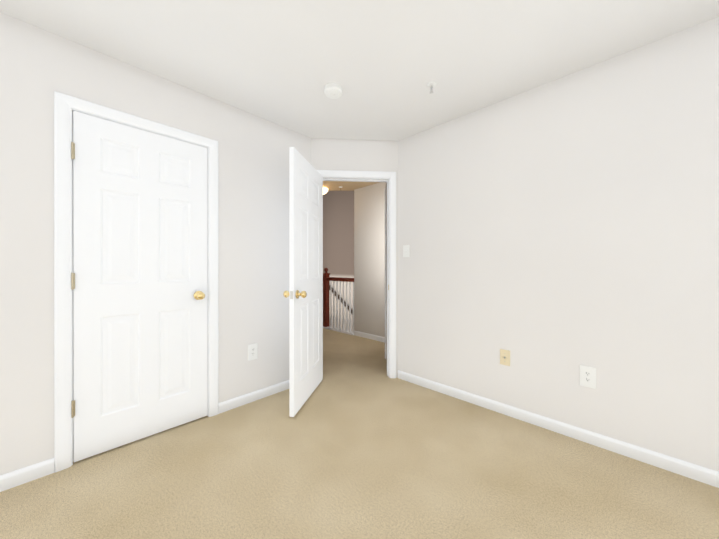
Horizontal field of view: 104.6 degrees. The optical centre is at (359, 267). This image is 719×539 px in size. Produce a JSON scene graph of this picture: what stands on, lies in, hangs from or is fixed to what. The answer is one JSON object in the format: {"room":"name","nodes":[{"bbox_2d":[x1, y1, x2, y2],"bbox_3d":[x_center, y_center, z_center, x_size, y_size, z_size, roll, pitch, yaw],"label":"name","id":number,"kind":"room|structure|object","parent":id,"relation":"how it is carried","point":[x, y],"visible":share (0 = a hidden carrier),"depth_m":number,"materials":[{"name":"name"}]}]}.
{"room":"empty bedroom","nodes":[
{"label":"empty bedroom","id":0,"kind":"room"},
{"bbox_2d":[0,12,310,474],"bbox_3d":[-1.588,-0.081,1.752,0.120,2.440,3.035,0,0,44],"label":"wall","id":1,"kind":"structure","parent":0,"point":[39,67],"depth_m":1.65,"materials":[{"name":"white paint"}]},
{"bbox_2d":[0,458,53,491],"bbox_3d":[-2.147,1.101,1.081,0.014,0.078,1.293,0,0,44],"label":"baseboard","id":2,"kind":"structure","parent":1,"relation":"attached to","point":[15,478],"depth_m":1.47,"materials":[{"name":"white wood"}]},
{"bbox_2d":[54,91,217,471],"bbox_3d":[-1.446,0.106,1.899,0.120,2.065,0.753,0,0,44],"label":"door frame","id":3,"kind":"structure","parent":1,"relation":"attached to","point":[72,260],"depth_m":1.60,"materials":[{"name":"white wood"}]},
{"bbox_2d":[71,110,207,461],"bbox_3d":[-1.416,0.111,1.869,0.185,2.032,0.731,0,0,44],"label":"closet door","id":4,"kind":"structure","parent":1,"relation":"in","point":[139,281],"depth_m":1.81,"materials":[{"name":"white paint"}]},
{"bbox_2d":[248,343,257,360],"bbox_3d":[-0.907,0.719,2.362,0.009,0.134,0.084,0,0,44],"label":"outlet","id":5,"kind":"object","parent":1,"relation":"attached to","point":[252,351],"visible":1,"depth_m":2.36,"materials":[{"name":"white plastic"}]},
{"bbox_2d":[218,380,288,413],"bbox_3d":[-0.791,1.099,2.478,0.014,0.078,0.883,0,0,44],"label":"baseboard","id":6,"kind":"structure","parent":1,"relation":"attached to","point":[229,404],"depth_m":2.34,"materials":[{"name":"white wood"}]},
{"bbox_2d":[323,191,353,330],"bbox_3d":[0.192,0.410,5.868,3.900,4.650,0.120,0,0,44],"label":"wall","id":7,"kind":"structure","parent":0,"point":[338,233],"depth_m":6.42,"materials":[{"name":"paint"}]},
{"bbox_2d":[329,285,352,314],"bbox_3d":[-0.262,0.884,6.155,2.583,1.704,0.052,0,0,44],"label":"wall handrail","id":8,"kind":"object","parent":7,"relation":"attached to","point":[342,301],"visible":0.15,"depth_m":6.24,"materials":[{"name":"black wood"}]},
{"bbox_2d":[311,138,397,377],"bbox_3d":[-0.049,-0.082,2.892,0.889,2.440,0.120,0,0,-4],"label":"wall","id":9,"kind":"structure","parent":0,"point":[353,155],"depth_m":2.83,"materials":[{"name":"white paint"}]},
{"bbox_2d":[283,147,322,416],"bbox_3d":[-0.442,0.111,2.430,0.475,2.032,0.614,0,0,44],"label":"entry door","id":10,"kind":"structure","parent":9,"relation":"in","point":[304,293],"depth_m":2.30,"materials":[{"name":"white paint"}]},
{"bbox_2d":[317,170,395,377],"bbox_3d":[-0.057,0.079,2.882,0.859,2.118,0.138,0,0,-4],"label":"door frame","id":11,"kind":"structure","parent":9,"relation":"attached to","point":[357,174],"depth_m":2.84,"materials":[{"name":"white wood"}]},
{"bbox_2d":[0,328,718,538],"bbox_3d":[-0.996,1.189,2.262,7.220,0.100,4.830,0,0,44],"label":"floor","id":12,"kind":"structure","parent":0,"point":[360,444],"depth_m":1.48,"materials":[{"name":"carpet"}]},
{"bbox_2d":[323,268,353,334],"bbox_3d":[-0.784,0.722,5.373,1.990,1.428,0.120,0,0,44],"label":"stair railing","id":13,"kind":"object","parent":12,"relation":"on","point":[326,280],"visible":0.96,"depth_m":5.00,"materials":[{"name":"white wood"}]},
{"bbox_2d":[0,0,718,190],"bbox_3d":[-0.547,-1.352,2.722,7.220,0.100,6.120,0,0,44],"label":"ceiling","id":14,"kind":"structure","parent":0,"point":[381,63],"depth_m":1.63,"materials":[{"name":"paint"}]},
{"bbox_2d":[323,187,327,194],"bbox_3d":[-0.651,-1.238,4.538,0.280,0.132,0.280,0,0,44],"label":"hall ceiling light","id":15,"kind":"object","parent":14,"relation":"attached to","point":[325,190],"visible":0.12,"depth_m":4.48,"materials":[{"name":"white glass"}]},
{"bbox_2d":[324,83,342,98],"bbox_3d":[-0.191,-1.278,2.028,0.134,0.046,0.134,0,0,44],"label":"smoke detector","id":16,"kind":"object","parent":14,"relation":"attached to","point":[333,90],"visible":0.98,"depth_m":1.99,"materials":[{"name":"white plastic"}]},
{"bbox_2d":[427,81,435,93],"bbox_3d":[0.513,-1.272,1.976,0.066,0.057,0.066,0,0,44],"label":"sprinkler","id":17,"kind":"object","parent":14,"relation":"attached to","point":[431,84],"visible":1,"depth_m":1.97,"materials":[{"name":"white plastic"}]},
{"bbox_2d":[354,182,385,336],"bbox_3d":[0.212,-0.388,4.453,0.720,3.050,0.120,0,0,44],"label":"wall","id":18,"kind":"structure","parent":0,"point":[369,259],"depth_m":4.42,"materials":[{"name":"paint"}]},
{"bbox_2d":[354,330,384,342],"bbox_3d":[0.166,1.098,4.406,0.720,0.078,0.014,0,0,44],"label":"baseboard","id":19,"kind":"structure","parent":18,"relation":"attached to","point":[370,336],"depth_m":4.40,"materials":[{"name":"white wood"}]},
{"bbox_2d":[386,182,386,359],"bbox_3d":[0.436,-0.388,3.780,0.120,3.050,0.750,0,0,8],"label":"wall","id":20,"kind":"structure","parent":0,"point":[386,270],"depth_m":3.42,"materials":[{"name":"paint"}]},
{"bbox_2d":[385,188,385,358],"bbox_3d":[0.371,0.074,3.807,0.018,2.126,0.697,0,0,8],"label":"door frame","id":21,"kind":"structure","parent":20,"relation":"attached to","point":[385,273],"depth_m":3.46,"materials":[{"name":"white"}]},
{"bbox_2d":[398,17,718,471],"bbox_3d":[1.484,-0.081,1.894,2.910,2.440,0.120,0,0,44],"label":"wall","id":22,"kind":"structure","parent":0,"point":[554,235],"depth_m":1.82,"materials":[{"name":"white paint"}]},
{"bbox_2d":[403,245,408,256],"bbox_3d":[0.465,-0.162,2.787,0.072,0.118,0.020,0,0,44],"label":"light switch","id":23,"kind":"object","parent":22,"relation":"attached to","point":[405,250],"visible":1,"depth_m":2.79,"materials":[{"name":"white plastic"}]},
{"bbox_2d":[500,349,509,365],"bbox_3d":[1.123,0.699,2.149,0.072,0.118,0.019,0,0,44],"label":"outlet","id":24,"kind":"object","parent":22,"relation":"attached to","point":[504,357],"visible":1,"depth_m":2.15,"materials":[{"name":"beige plastic"}]},
{"bbox_2d":[398,370,718,487],"bbox_3d":[1.437,1.100,1.847,2.910,0.078,0.014,0,0,44],"label":"baseboard","id":25,"kind":"structure","parent":22,"relation":"attached to","point":[682,468],"depth_m":1.81,"materials":[{"name":"white wood"}]},
{"bbox_2d":[580,365,595,388],"bbox_3d":[1.484,0.711,1.806,0.084,0.134,0.009,0,0,44],"label":"outlet","id":26,"kind":"object","parent":22,"relation":"attached to","point":[587,376],"visible":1,"depth_m":1.80,"materials":[{"name":"white plastic"}]}
]}

